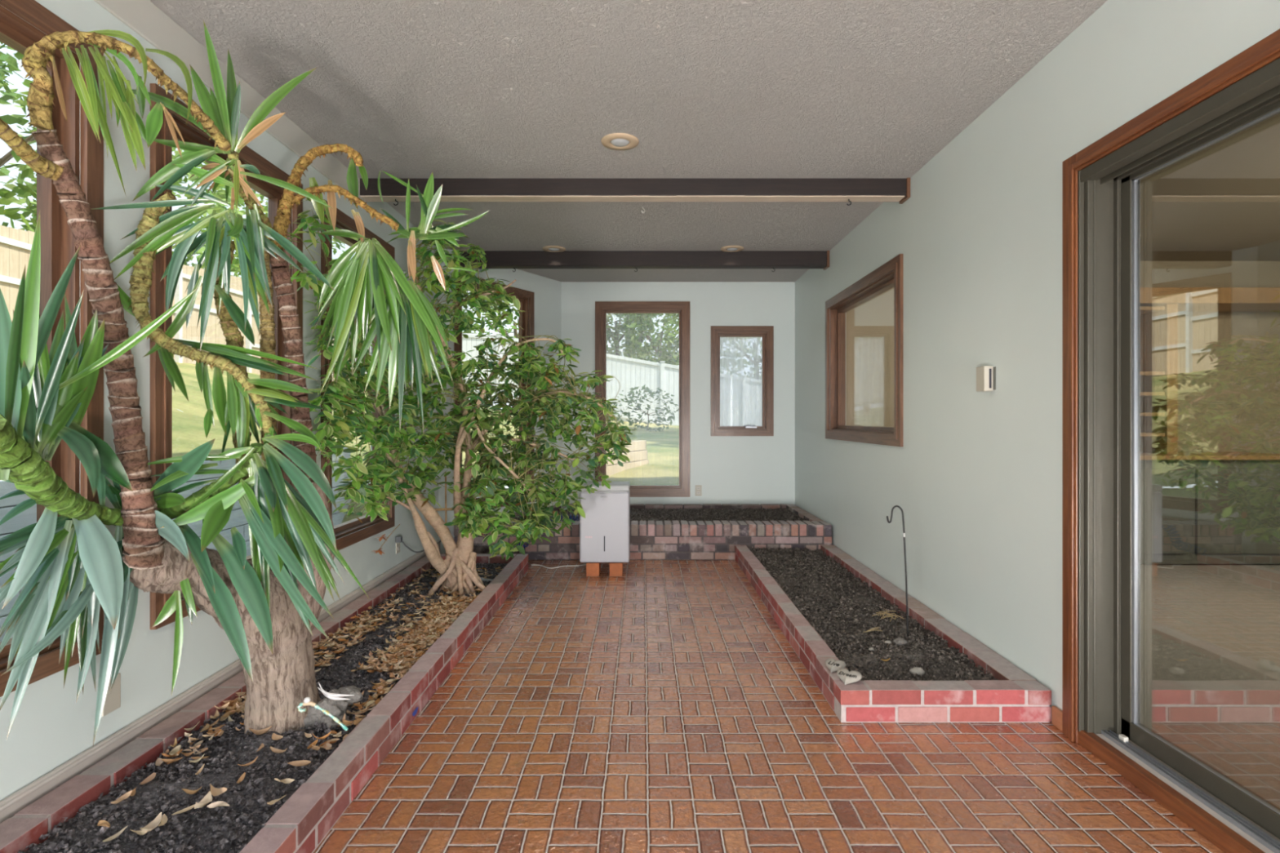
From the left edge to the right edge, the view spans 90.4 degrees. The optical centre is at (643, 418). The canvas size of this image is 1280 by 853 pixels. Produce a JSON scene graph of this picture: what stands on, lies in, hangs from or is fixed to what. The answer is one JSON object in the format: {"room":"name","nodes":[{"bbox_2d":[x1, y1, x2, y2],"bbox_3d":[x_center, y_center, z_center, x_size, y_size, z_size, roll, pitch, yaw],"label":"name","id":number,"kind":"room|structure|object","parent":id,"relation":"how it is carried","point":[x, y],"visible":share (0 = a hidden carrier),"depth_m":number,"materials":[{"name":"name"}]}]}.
{"room":"sunroom","nodes":[
{"label":"sunroom","id":0,"kind":"room"},
{"bbox_2d":[0,0,438,800],"bbox_3d":[-1.793,-0.129,1.594,0.120,2.658,7.588,0,0,0],"label":"wall","id":1,"kind":"structure","parent":0,"point":[49,728],"depth_m":2.19,"materials":[{"name":"paint"}]},
{"bbox_2d":[0,0,103,697],"bbox_3d":[-1.770,-0.218,1.536,0.127,1.919,0.967,0,0,0],"label":"window","id":2,"kind":"structure","parent":1,"relation":"in","point":[79,142],"depth_m":1.94,"materials":[{"name":"brown wood"}]},
{"bbox_2d":[102,673,120,716],"bbox_3d":[-1.730,0.898,2.069,0.006,0.114,0.070,0,0,0],"label":"blank wall plate","id":3,"kind":"object","parent":1,"relation":"attached to","point":[113,700],"visible":0.74,"depth_m":2.07,"materials":[{"name":"beige plastic"}]},
{"bbox_2d":[0,540,440,823],"bbox_3d":[-1.722,1.114,1.594,0.023,0.172,7.588,0,0,0],"label":"baseboard","id":4,"kind":"structure","parent":1,"relation":"attached to","point":[11,805],"depth_m":2.14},
{"bbox_2d":[150,83,302,629],"bbox_3d":[-1.770,-0.218,2.718,0.127,1.919,0.967,0,0,0],"label":"window","id":5,"kind":"structure","parent":1,"relation":"in","point":[161,388],"depth_m":2.29,"materials":[{"name":"brown wood"}]},
{"bbox_2d":[93,0,366,202],"bbox_3d":[-1.726,-1.387,0.880,0.014,0.142,6.159,0,0,0],"label":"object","id":6,"kind":"structure","parent":1,"relation":"attached to","point":[143,17],"depth_m":2.47,"materials":[{"name":"paint"}]},
{"bbox_2d":[320,199,395,550],"bbox_3d":[-1.770,-0.218,3.902,0.127,1.919,0.967,0,0,0],"label":"window","id":7,"kind":"structure","parent":1,"relation":"in","point":[360,531],"depth_m":3.75,"materials":[{"name":"brown wood"}]},
{"bbox_2d":[395,542,399,554],"bbox_3d":[-1.728,0.892,4.488,0.010,0.114,0.070,0,0,0],"label":"wall outlet","id":8,"kind":"object","parent":1,"relation":"attached to","point":[397,544],"visible":0.66,"depth_m":4.47,"materials":[{"name":"beige plastic"}]},
{"bbox_2d":[395,535,440,552],"bbox_3d":[-1.652,0.910,4.807,0.064,0.180,0.775,0,0,7],"label":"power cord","id":9,"kind":"object","parent":1,"relation":"attached to","point":[398,539],"visible":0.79,"depth_m":4.45,"materials":[{"name":"grey plastic"}]},
{"bbox_2d":[438,248,560,554],"bbox_3d":[-1.356,-0.129,6.122,0.120,2.658,1.647,0,0,31],"label":"wall","id":10,"kind":"structure","parent":0,"point":[547,291],"depth_m":6.44,"materials":[{"name":"paint"}]},
{"bbox_2d":[453,278,533,507],"bbox_3d":[-1.410,-0.217,5.988,0.127,2.104,1.023,0,0,31],"label":"window","id":11,"kind":"structure","parent":10,"relation":"in","point":[522,295],"depth_m":6.34,"materials":[{"name":"brown wood"}]},
{"bbox_2d":[149,0,1107,282],"bbox_3d":[-0.132,-1.568,2.272,3.903,0.220,9.744,0,0,0],"label":"ceiling","id":12,"kind":"structure","parent":0,"point":[447,89],"depth_m":2.84,"materials":[{"name":"paint"}]},
{"bbox_2d":[542,245,565,252],"bbox_3d":[-0.766,-1.448,5.460,0.200,0.017,0.200,0,0,0],"label":"recessed light","id":13,"kind":"object","parent":12,"relation":"in","point":[548,248],"visible":1,"depth_m":5.43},
{"bbox_2d":[600,133,639,151],"bbox_3d":[-0.122,-1.448,3.345,0.200,0.017,0.200,0,0,0],"label":"recessed light","id":14,"kind":"object","parent":12,"relation":"in","point":[615,141],"visible":1,"depth_m":3.32,"materials":[{"name":"beige metal"}]},
{"bbox_2d":[360,177,910,205],"bbox_3d":[-0.052,-1.383,3.909,3.341,0.149,0.124,0,0,0],"label":"ceiling beam","id":15,"kind":"structure","parent":12,"relation":"attached to","point":[850,190],"depth_m":3.86,"materials":[{"name":"brown wood"}]},
{"bbox_2d":[453,250,829,271],"bbox_3d":[-0.019,-1.372,5.581,3.273,0.172,0.124,0,0,0],"label":"ceiling beam","id":16,"kind":"structure","parent":12,"relation":"attached to","point":[513,260],"depth_m":5.53,"materials":[{"name":"brown wood"}]},
{"bbox_2d":[720,245,743,252],"bbox_3d":[0.764,-1.448,5.455,0.200,0.017,0.200,0,0,0],"label":"recessed light","id":17,"kind":"object","parent":12,"relation":"in","point":[728,248],"visible":1,"depth_m":5.43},
{"bbox_2d":[560,282,795,508],"bbox_3d":[0.372,-0.129,6.854,2.496,2.658,0.120,0,0,0],"label":"wall","id":18,"kind":"structure","parent":0,"point":[729,469],"depth_m":6.79,"materials":[{"name":"paint"}]},
{"bbox_2d":[595,301,689,497],"bbox_3d":[-0.007,-0.206,6.830,1.012,2.083,0.127,0,0,0],"label":"window","id":19,"kind":"structure","parent":18,"relation":"in","point":[602,308],"depth_m":6.77,"materials":[{"name":"brown wood"}]},
{"bbox_2d":[695,484,702,495],"bbox_3d":[0.590,0.769,6.789,0.070,0.114,0.010,0,0,0],"label":"wall outlet","id":20,"kind":"object","parent":18,"relation":"attached to","point":[698,487],"visible":1,"depth_m":6.79,"materials":[{"name":"beige plastic"}]},
{"bbox_2d":[711,325,773,435],"bbox_3d":[1.055,-0.399,6.830,0.667,1.172,0.127,0,0,0],"label":"window","id":21,"kind":"structure","parent":18,"relation":"in","point":[766,428],"depth_m":6.77,"materials":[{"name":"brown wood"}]},
{"bbox_2d":[313,560,1225,852],"bbox_3d":[-0.006,1.350,2.347,3.853,0.300,9.494,0,0,0],"label":"floor","id":22,"kind":"structure","parent":0,"point":[660,706],"depth_m":2.26,"materials":[{"name":"tile"}]},
{"bbox_2d":[0,553,528,852],"bbox_3d":[-1.304,1.134,2.616,0.797,0.132,4.832,0,0,0],"label":"brick planter","id":23,"kind":"object","parent":22,"relation":"on","point":[301,824],"visible":0.77,"depth_m":2.12,"materials":[{"name":"red brick"}]},
{"bbox_2d":[17,562,507,852],"bbox_3d":[-1.297,1.113,2.572,0.626,0.079,4.759,0,0,0],"label":"soil bed","id":24,"kind":"object","parent":23,"relation":"in","point":[229,828],"visible":0.44,"depth_m":1.94,"materials":[{"name":"black soil"}]},
{"bbox_2d":[97,820,110,826],"bbox_3d":[-1.454,1.093,1.715,0.052,0.009,0.018,0,0,8],"label":"dry leaf","id":25,"kind":"object","parent":24,"relation":"on","point":[101,823],"visible":1,"depth_m":1.72,"materials":[{"name":"brown plant"}]},
{"bbox_2d":[102,825,128,841],"bbox_3d":[-1.381,1.092,1.666,0.018,0.013,0.065,0,0,0],"label":"dry leaf","id":26,"kind":"object","parent":24,"relation":"on","point":[119,833],"visible":1,"depth_m":1.67,"materials":[{"name":"beige plant"}]},
{"bbox_2d":[111,790,132,804],"bbox_3d":[-1.497,1.088,1.821,0.023,0.020,0.061,0,0,21],"label":"dry leaf","id":27,"kind":"object","parent":24,"relation":"on","point":[127,794],"visible":1,"depth_m":1.83,"materials":[{"name":"beige plant"}]},
{"bbox_2d":[130,786,136,795],"bbox_3d":[-1.493,1.093,1.858,0.018,0.009,0.048,0,0,-33],"label":"dry leaf","id":28,"kind":"object","parent":24,"relation":"on","point":[133,793],"visible":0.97,"depth_m":1.86,"materials":[{"name":"plant"}]},
{"bbox_2d":[129,829,147,835],"bbox_3d":[-1.330,1.091,1.682,0.055,0.013,0.014,0,0,17],"label":"dry leaf","id":29,"kind":"object","parent":24,"relation":"on","point":[139,832],"visible":0.97,"depth_m":1.68,"materials":[{"name":"plant"}]},
{"bbox_2d":[139,772,155,784],"bbox_3d":[-1.494,1.090,1.919,0.023,0.014,0.060,0,0,0],"label":"dry leaf","id":30,"kind":"object","parent":24,"relation":"on","point":[153,775],"visible":1,"depth_m":1.93,"materials":[{"name":"brown plant"}]},
{"bbox_2d":[139,812,161,831],"bbox_3d":[-1.312,1.084,1.698,0.034,0.027,0.070,0,0,0],"label":"dry leaf","id":31,"kind":"object","parent":24,"relation":"on","point":[153,824],"visible":1,"depth_m":1.71,"materials":[{"name":"beige plant"}]},
{"bbox_2d":[158,813,167,826],"bbox_3d":[-1.305,1.093,1.732,0.017,0.010,0.058,0,0,-30],"label":"dry leaf","id":32,"kind":"object","parent":24,"relation":"on","point":[164,818],"visible":0.94,"depth_m":1.74,"materials":[{"name":"plant"}]},
{"bbox_2d":[160,756,182,762],"bbox_3d":[-1.503,1.089,2.028,0.062,0.015,0.015,0,0,-18],"label":"dry leaf","id":33,"kind":"object","parent":24,"relation":"on","point":[163,760],"visible":1,"depth_m":2.03,"materials":[{"name":"plant"}]},
{"bbox_2d":[172,804,195,814],"bbox_3d":[-1.278,1.093,1.776,0.016,0.009,0.065,0,0,36],"label":"dry leaf","id":34,"kind":"object","parent":24,"relation":"on","point":[186,809],"visible":0.91,"depth_m":1.78,"materials":[{"name":"plant"}]},
{"bbox_2d":[182,786,201,794],"bbox_3d":[-1.318,1.087,1.858,0.057,0.022,0.018,0,0,0],"label":"dry leaf","id":35,"kind":"object","parent":24,"relation":"on","point":[188,791],"visible":1,"depth_m":1.86,"materials":[{"name":"plant"}]},
{"bbox_2d":[195,764,204,774],"bbox_3d":[-1.371,1.087,1.961,0.012,0.018,0.055,0,0,-14],"label":"dry leaf","id":36,"kind":"object","parent":24,"relation":"on","point":[199,771],"visible":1,"depth_m":1.97,"materials":[{"name":"plant"}]},
{"bbox_2d":[194,791,212,808],"bbox_3d":[-1.244,1.082,1.800,0.028,0.032,0.066,0,0,14],"label":"dry leaf","id":37,"kind":"object","parent":24,"relation":"on","point":[207,798],"visible":1,"depth_m":1.81,"materials":[{"name":"beige plant"}]},
{"bbox_2d":[209,709,219,718],"bbox_3d":[-1.559,1.080,2.320,0.018,0.025,0.065,0,0,-15],"label":"dry leaf","id":38,"kind":"object","parent":24,"relation":"on","point":[216,714],"visible":1,"depth_m":2.33,"materials":[{"name":"plant"}]},
{"bbox_2d":[209,783,226,795],"bbox_3d":[-1.249,1.087,1.859,0.069,0.022,0.030,0,0,31],"label":"dry leaf","id":39,"kind":"object","parent":24,"relation":"on","point":[214,791],"visible":1,"depth_m":1.86,"materials":[{"name":"beige plant"}]},
{"bbox_2d":[207,800,229,808],"bbox_3d":[-1.199,1.093,1.801,0.062,0.011,0.023,0,0,0],"label":"dry leaf","id":40,"kind":"object","parent":24,"relation":"on","point":[219,803],"visible":1,"depth_m":1.80,"materials":[{"name":"beige plant"}]},
{"bbox_2d":[236,772,245,782],"bbox_3d":[-1.216,1.089,1.919,0.014,0.016,0.054,0,0,-9],"label":"dry leaf","id":41,"kind":"object","parent":24,"relation":"on","point":[241,779],"visible":1,"depth_m":1.93,"materials":[{"name":"plant"}]},
{"bbox_2d":[0,20,488,744],"bbox_3d":[-1.260,0.005,2.122,0.756,2.407,1.549,0,0,28],"label":"tree","id":42,"kind":"object","parent":24,"relation":"in","point":[268,606],"visible":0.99,"depth_m":1.99,"materials":[{"name":"green plant"}]},
{"bbox_2d":[237,756,257,766],"bbox_3d":[-1.246,1.085,2.005,0.056,0.018,0.014,0,0,-39],"label":"dry leaf","id":43,"kind":"object","parent":24,"relation":"on","point":[253,761],"visible":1,"depth_m":2.01,"materials":[{"name":"plant"}]},
{"bbox_2d":[248,725,271,734],"bbox_3d":[-1.312,1.070,2.179,0.068,0.027,0.032,0,0,0],"label":"dry leaf","id":44,"kind":"object","parent":24,"relation":"on","point":[263,731],"visible":1,"depth_m":2.18,"materials":[{"name":"brown plant"}]},
{"bbox_2d":[256,742,264,751],"bbox_3d":[-1.261,1.086,2.100,0.014,0.006,0.054,0,0,-14],"label":"dry leaf","id":45,"kind":"object","parent":24,"relation":"on","point":[262,745],"visible":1,"depth_m":2.10,"materials":[{"name":"plant"}]},
{"bbox_2d":[266,795,285,804],"bbox_3d":[-1.051,1.091,1.820,0.015,0.014,0.052,0,0,31],"label":"dry leaf","id":46,"kind":"object","parent":24,"relation":"on","point":[273,802],"visible":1,"depth_m":1.82,"materials":[{"name":"plant"}]},
{"bbox_2d":[271,733,283,740],"bbox_3d":[-1.243,1.078,2.152,0.057,0.015,0.026,0,0,42],"label":"dry leaf","id":47,"kind":"object","parent":24,"relation":"on","point":[274,736],"visible":1,"depth_m":2.16,"materials":[{"name":"plant"}]},
{"bbox_2d":[270,746,286,753],"bbox_3d":[-1.185,1.080,2.075,0.056,0.026,0.021,0,0,0],"label":"dry leaf","id":48,"kind":"object","parent":24,"relation":"on","point":[273,749],"visible":1,"depth_m":2.08,"materials":[{"name":"plant"}]},
{"bbox_2d":[274,777,294,783],"bbox_3d":[-1.084,1.092,1.919,0.063,0.011,0.020,0,0,18],"label":"dry leaf","id":49,"kind":"object","parent":24,"relation":"on","point":[287,780],"visible":1,"depth_m":1.92,"materials":[{"name":"plant"}]},
{"bbox_2d":[287,760,311,766],"bbox_3d":[-1.082,1.088,2.006,0.071,0.016,0.031,0,0,0],"label":"dry leaf","id":50,"kind":"object","parent":24,"relation":"on","point":[302,762],"visible":1,"depth_m":2.01,"materials":[{"name":"brown plant"}]},
{"bbox_2d":[304,732,311,737],"bbox_3d":[-1.148,1.084,2.178,0.017,0.010,0.045,0,0,-38],"label":"dry leaf","id":51,"kind":"object","parent":24,"relation":"on","point":[308,735],"visible":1,"depth_m":2.18,"materials":[{"name":"plant"}]},
{"bbox_2d":[311,744,319,750],"bbox_3d":[-1.081,1.087,2.101,0.049,0.015,0.020,0,0,26],"label":"dry leaf","id":52,"kind":"object","parent":24,"relation":"on","point":[316,748],"visible":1,"depth_m":2.11,"materials":[{"name":"plant"}]},
{"bbox_2d":[303,688,351,730],"bbox_3d":[-1.158,1.075,2.332,0.190,0.142,0.153,0,0,0],"label":"rock","id":53,"kind":"object","parent":24,"relation":"on","point":[337,708],"visible":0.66,"depth_m":2.29,"materials":[{"name":"grey stone"}]},
{"bbox_2d":[297,697,348,730],"bbox_3d":[-1.082,0.998,2.142,0.162,0.129,0.032,0,0,-9],"label":"ornament","id":54,"kind":"object","parent":53,"relation":"on","point":[307,701],"visible":1,"depth_m":2.14,"materials":[{"name":"teal plastic"}]},
{"bbox_2d":[317,686,350,700],"bbox_3d":[-1.079,0.959,2.210,0.115,0.044,0.024,0,0,0],"label":"feather","id":55,"kind":"object","parent":53,"relation":"on","point":[333,698],"visible":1,"depth_m":2.21,"materials":[{"name":"white"}]},
{"bbox_2d":[318,682,354,697],"bbox_3d":[-1.071,0.943,2.210,0.126,0.047,0.024,0,0,0],"label":"feather","id":56,"kind":"object","parent":53,"relation":"on","point":[324,692],"visible":1,"depth_m":2.21,"materials":[{"name":"white"}]},
{"bbox_2d":[155,566,502,765],"bbox_3d":[-1.292,1.088,3.357,0.625,0.066,2.738,0,0,0],"label":"leaf litter","id":57,"kind":"object","parent":24,"relation":"on","point":[430,628],"visible":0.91,"depth_m":3.06,"materials":[{"name":"brown plant"}]},
{"bbox_2d":[337,685,363,706],"bbox_3d":[-1.121,1.047,2.397,0.130,0.069,0.075,0,0,-15],"label":"rock","id":58,"kind":"object","parent":24,"relation":"on","point":[348,690],"visible":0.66,"depth_m":2.38,"materials":[{"name":"grey stone"}]},
{"bbox_2d":[435,471,453,555],"bbox_3d":[-1.338,0.692,4.294,0.152,0.660,0.024,0,0,0],"label":"stake","id":59,"kind":"object","parent":24,"relation":"on","point":[445,508],"visible":0.39,"depth_m":4.29,"materials":[{"name":"beige wood"}]},
{"bbox_2d":[286,197,634,597],"bbox_3d":[-1.182,-0.010,4.062,1.252,2.443,2.378,0,0,45],"label":"fig tree","id":60,"kind":"object","parent":24,"relation":"in","point":[458,571],"visible":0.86,"depth_m":4.09,"materials":[{"name":"green plant"}]},
{"bbox_2d":[480,577,493,581],"bbox_3d":[-1.119,1.107,4.399,0.240,0.071,0.031,0,0,10],"label":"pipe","id":61,"kind":"object","parent":24,"relation":"on","point":[482,579],"visible":0.23,"depth_m":4.38,"materials":[{"name":"plastic"}]},
{"bbox_2d":[531,564,586,568],"bbox_3d":[-0.675,1.194,5.141,0.471,0.010,0.130,0,0,-3],"label":"cable","id":62,"kind":"object","parent":22,"relation":"on","point":[531,564],"visible":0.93,"depth_m":5.15,"materials":[{"name":"white plastic"}]},
{"bbox_2d":[586,562,600,576],"bbox_3d":[-0.384,1.150,4.935,0.098,0.099,0.210,0,0,0],"label":"brick","id":63,"kind":"object","parent":22,"relation":"on","point":[593,569],"visible":0.76,"depth_m":4.83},
{"bbox_2d":[609,562,622,576],"bbox_3d":[-0.208,1.150,4.935,0.099,0.099,0.210,0,0,0],"label":"brick","id":64,"kind":"object","parent":22,"relation":"on","point":[615,568],"visible":0.76,"depth_m":4.83,"materials":[{"name":"orange brick"}]},
{"bbox_2d":[579,481,630,562],"bbox_3d":[-0.295,0.802,4.979,0.378,0.594,0.282,0,0,0],"label":"dehumidifier","id":65,"kind":"object","parent":64,"relation":"on","point":[605,529],"visible":0.86,"depth_m":4.84,"materials":[{"name":"white plastic"}]},
{"bbox_2d":[453,503,831,559],"bbox_3d":[0.005,1.048,6.087,3.219,0.305,1.408,0,0,0],"label":"brick planter","id":66,"kind":"object","parent":22,"relation":"on","point":[649,540],"visible":0.45,"depth_m":5.39,"materials":[{"name":"brown brick"}]},
{"bbox_2d":[498,533,532,552],"bbox_3d":[-1.043,1.014,5.308,0.320,0.254,0.097,0,0,-6],"label":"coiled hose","id":67,"kind":"object","parent":66,"relation":"hanging from","point":[524,545],"visible":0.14,"depth_m":5.29,"materials":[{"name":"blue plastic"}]},
{"bbox_2d":[550,514,579,520],"bbox_3d":[-0.618,0.883,5.620,0.416,0.074,0.067,0,0,0],"label":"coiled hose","id":68,"kind":"object","parent":66,"relation":"on","point":[570,517],"visible":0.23,"depth_m":5.60,"materials":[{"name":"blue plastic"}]},
{"bbox_2d":[510,507,807,521],"bbox_3d":[0.060,0.963,6.137,2.937,0.069,1.159,0,0,0],"label":"soil bed","id":69,"kind":"object","parent":66,"relation":"in","point":[703,514],"visible":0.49,"depth_m":6.25,"materials":[{"name":"black soil"}]},
{"bbox_2d":[734,545,1051,722],"bbox_3d":[1.197,1.134,3.943,0.844,0.132,2.884,0,0,0],"label":"brick planter","id":70,"kind":"object","parent":22,"relation":"on","point":[1016,696],"visible":0.88,"depth_m":2.58,"materials":[{"name":"red brick"}]},
{"bbox_2d":[825,657,845,672],"bbox_3d":[0.821,1.052,2.713,0.076,0.042,0.076,0,0,-7],"label":"pebble","id":71,"kind":"object","parent":70,"relation":"on","point":[833,665],"visible":0.99,"depth_m":2.69,"materials":[{"name":"grey stone"}]},
{"bbox_2d":[836,668,862,684],"bbox_3d":[0.840,1.052,2.595,0.092,0.044,0.088,0,0,-5],"label":"pebble","id":72,"kind":"object","parent":70,"relation":"on","point":[846,677],"visible":1,"depth_m":2.57,"materials":[{"name":"beige stone"}]},
{"bbox_2d":[748,546,998,680],"bbox_3d":[1.186,1.117,3.988,0.673,0.099,2.812,0,0,0],"label":"soil bed","id":73,"kind":"object","parent":70,"relation":"in","point":[838,607],"visible":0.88,"depth_m":3.40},
{"bbox_2d":[863,626,882,632],"bbox_3d":[1.170,1.071,3.228,0.111,0.024,0.032,0,0,-27],"label":"straw","id":74,"kind":"object","parent":73,"relation":"on","point":[874,628],"visible":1,"depth_m":3.22,"materials":[{"name":"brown plant"}]},
{"bbox_2d":[871,609,903,622],"bbox_3d":[1.358,1.081,3.510,0.164,0.023,0.153,0,0,-28],"label":"straw","id":75,"kind":"object","parent":73,"relation":"on","point":[886,611],"visible":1,"depth_m":3.51,"materials":[{"name":"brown plant"}]},
{"bbox_2d":[886,505,908,635],"bbox_3d":[1.276,0.791,3.190,0.112,0.711,0.008,0,0,0],"label":"hook","id":76,"kind":"object","parent":73,"relation":"on","point":[895,506],"visible":0.91,"depth_m":3.19,"materials":[{"name":"black metal"}]},
{"bbox_2d":[892,637,907,645],"bbox_3d":[1.238,1.076,3.064,0.068,0.036,0.054,0,0,0],"label":"stone","id":77,"kind":"object","parent":73,"relation":"on","point":[899,641],"visible":0.94,"depth_m":3.05,"materials":[{"name":"grey stone"}]},
{"bbox_2d":[909,666,924,675],"bbox_3d":[1.180,1.085,2.732,0.056,0.030,0.051,0,0,-31],"label":"stone","id":78,"kind":"object","parent":73,"relation":"on","point":[917,670],"visible":0.98,"depth_m":2.72,"materials":[{"name":"beige stone"}]},
{"bbox_2d":[795,0,1279,710],"bbox_3d":[1.690,-0.129,2.297,0.140,2.659,8.994,0,0,0],"label":"wall","id":79,"kind":"structure","parent":0,"point":[975,477],"depth_m":2.97,"materials":[{"name":"paint"}]},
{"bbox_2d":[825,253,902,446],"bbox_3d":[1.671,-0.425,4.776,0.157,1.202,1.627,0,0,0],"label":"window","id":80,"kind":"structure","parent":79,"relation":"in","point":[836,428],"depth_m":4.85,"materials":[{"name":"brown wood"}]},
{"bbox_2d":[976,365,995,391],"bbox_3d":[1.597,-0.185,2.964,0.046,0.116,0.090,0,0,0],"label":"thermostat","id":81,"kind":"object","parent":79,"relation":"attached to","point":[985,375],"visible":1,"depth_m":2.93,"materials":[{"name":"white plastic"}]},
{"bbox_2d":[1051,706,1062,731],"bbox_3d":[1.611,1.163,2.466,0.018,0.074,0.067,0,0,0],"label":"baseboard","id":82,"kind":"structure","parent":79,"relation":"attached to","point":[1056,713],"depth_m":2.46,"materials":[{"name":"brown wood"}]},
{"bbox_2d":[1062,28,1279,852],"bbox_3d":[1.688,0.110,1.324,0.196,2.180,2.207,0,0,0],"label":"door","id":83,"kind":"structure","parent":79,"relation":"in","point":[1100,182],"depth_m":2.30,"materials":[{"name":"brown wood"}]},
{"bbox_2d":[845,261,1279,453],"bbox_3d":[4.080,-0.100,5.720,4.640,2.600,0.120,0,0,0],"label":"wall","id":84,"kind":"structure","parent":0,"point":[1228,362],"depth_m":5.66,"materials":[{"name":"beige paint"}]},
{"bbox_2d":[1128,564,1279,840],"bbox_3d":[4.080,1.200,2.230,4.640,0.040,6.860,0,0,0],"label":"floor","id":85,"kind":"structure","parent":0,"point":[1210,633],"depth_m":3.04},
{"bbox_2d":[1139,287,1279,564],"bbox_3d":[4.750,0.045,5.358,2.500,2.250,0.604,0,0,0],"label":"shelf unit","id":86,"kind":"object","parent":85,"relation":"on","point":[1196,507],"visible":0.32,"depth_m":5.11,"materials":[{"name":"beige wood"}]},
{"bbox_2d":[1139,451,1279,460],"bbox_3d":[4.400,0.312,5.358,1.800,0.035,0.604,0,0,0],"label":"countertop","id":87,"kind":"structure","parent":86,"relation":"on","point":[1181,455],"depth_m":5.06,"materials":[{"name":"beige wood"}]},
{"bbox_2d":[1139,112,1279,261],"bbox_3d":[4.180,-1.550,2.822,5.040,0.300,8.644,0,0,0],"label":"ceiling","id":88,"kind":"structure","parent":0,"point":[1220,202],"depth_m":4.14,"materials":[{"name":"beige paint"}]},
{"label":"outside","id":89,"kind":"structure","parent":0,"visible":0},
{"bbox_2d":[172,407,261,457],"bbox_3d":[-9.680,-0.390,0.650,12.640,2.141,13.300,0,0,0],"label":"lawn","id":90,"kind":"structure","parent":89,"point":[188,429],"depth_m":5.82,"materials":[{"name":"green plant"}]},
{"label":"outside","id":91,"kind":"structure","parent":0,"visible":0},
{"bbox_2d":[172,362,679,486],"bbox_3d":[0.000,0.005,16.650,32.000,2.930,18.700,0,0,0],"label":"lawn","id":92,"kind":"structure","parent":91,"point":[662,468],"depth_m":9.41,"materials":[{"name":"green plant"}]},
{"bbox_2d":[0,41,36,232],"bbox_3d":[-12.296,-4.925,11.794,4.526,6.967,5.277,0,0,0],"label":"tree","id":93,"kind":"object","parent":92,"relation":"on","point":[7,197],"visible":0.15,"depth_m":11.49,"materials":[{"name":"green plant"}]},
{"bbox_2d":[17,126,245,277],"bbox_3d":[-12.476,-4.860,16.154,4.698,7.032,5.606,0,0,0],"label":"tree","id":94,"kind":"object","parent":92,"relation":"on","point":[194,178],"visible":0.08,"depth_m":16.26,"materials":[{"name":"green plant"}]},
{"bbox_2d":[0,225,370,381],"bbox_3d":[-9.066,-2.381,9.108,0.113,2.763,24.316,0,0,0],"label":"fence","id":95,"kind":"object","parent":92,"relation":"on","point":[15,245],"visible":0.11,"depth_m":12.42,"materials":[{"name":"white wood"}]},
{"bbox_2d":[190,189,345,284],"bbox_3d":[-12.334,-4.535,21.516,4.434,6.438,5.415,0,0,21],"label":"tree","id":96,"kind":"object","parent":92,"relation":"on","point":[234,268],"visible":0.02,"depth_m":20.43,"materials":[{"name":"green plant"}]},
{"bbox_2d":[462,290,518,406],"bbox_3d":[-4.507,-3.084,22.814,4.910,5.816,2.945,0,0,0],"label":"tree","id":97,"kind":"object","parent":92,"relation":"on","point":[476,325],"visible":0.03,"depth_m":21.89,"materials":[{"name":"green plant"}]},
{"bbox_2d":[350,333,761,426],"bbox_3d":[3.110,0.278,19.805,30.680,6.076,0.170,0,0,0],"label":"vinyl fence","id":98,"kind":"object","parent":92,"relation":"on","point":[630,372],"visible":0.2,"depth_m":19.80,"materials":[{"name":"white plastic"}]},
{"bbox_2d":[490,440,648,480],"bbox_3d":[-0.912,0.536,8.653,1.200,0.427,2.325,0,0,22],"label":"garden bed","id":99,"kind":"object","parent":92,"relation":"on","point":[637,455],"visible":0.22,"depth_m":8.92,"materials":[{"name":"soil"}]},
{"bbox_2d":[607,408,622,426],"bbox_3d":[-1.132,-0.025,15.791,1.015,0.914,0.964,0,0,-29],"label":"shrub","id":100,"kind":"object","parent":92,"relation":"on","point":[615,413],"visible":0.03,"depth_m":15.68,"materials":[{"name":"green plant"}]},
{"bbox_2d":[606,313,654,357],"bbox_3d":[-1.040,-2.767,23.507,2.624,5.258,2.652,0,0,-15],"label":"tree","id":101,"kind":"object","parent":92,"relation":"on","point":[615,336],"visible":0.19,"depth_m":22.94,"materials":[{"name":"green plant"}]},
{"bbox_2d":[613,384,679,431],"bbox_3d":[0.107,-0.229,16.502,1.766,1.298,1.097,0,0,0],"label":"shrub","id":102,"kind":"object","parent":92,"relation":"on","point":[638,406],"visible":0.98,"depth_m":16.43,"materials":[{"name":"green plant"}]},
{"bbox_2d":[621,313,679,365],"bbox_3d":[0.607,-2.421,22.495,2.866,4.921,2.798,0,0,0],"label":"tree","id":103,"kind":"object","parent":92,"relation":"on","point":[634,348],"visible":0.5,"depth_m":21.93,"materials":[{"name":"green plant"}]},
{"bbox_2d":[720,337,761,379],"bbox_3d":[4.146,-2.371,23.449,4.995,5.293,3.190,0,0,0],"label":"tree","id":104,"kind":"object","parent":92,"relation":"on","point":[756,361],"visible":0.1,"depth_m":22.99,"materials":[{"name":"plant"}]},
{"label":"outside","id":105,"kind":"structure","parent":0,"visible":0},
{"bbox_2d":[341,488,508,523],"bbox_3d":[4.333,0.980,7.120,15.333,0.360,0.360,0,0,0],"label":"bank","id":106,"kind":"object","parent":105,"point":[356,510],"visible":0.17,"depth_m":7.09,"materials":[{"name":"green plant"}]},
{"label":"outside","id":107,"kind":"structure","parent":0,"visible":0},
{"label":"patio","id":108,"kind":"object","parent":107,"visible":0},
{"bbox_2d":[0,447,351,642],"bbox_3d":[-3.380,0.743,1.121,0.160,0.834,12.242,0,0,0],"label":"wall","id":109,"kind":"structure","parent":108,"relation":"on","point":[237,519],"depth_m":4.70,"materials":[{"name":"white paint"}]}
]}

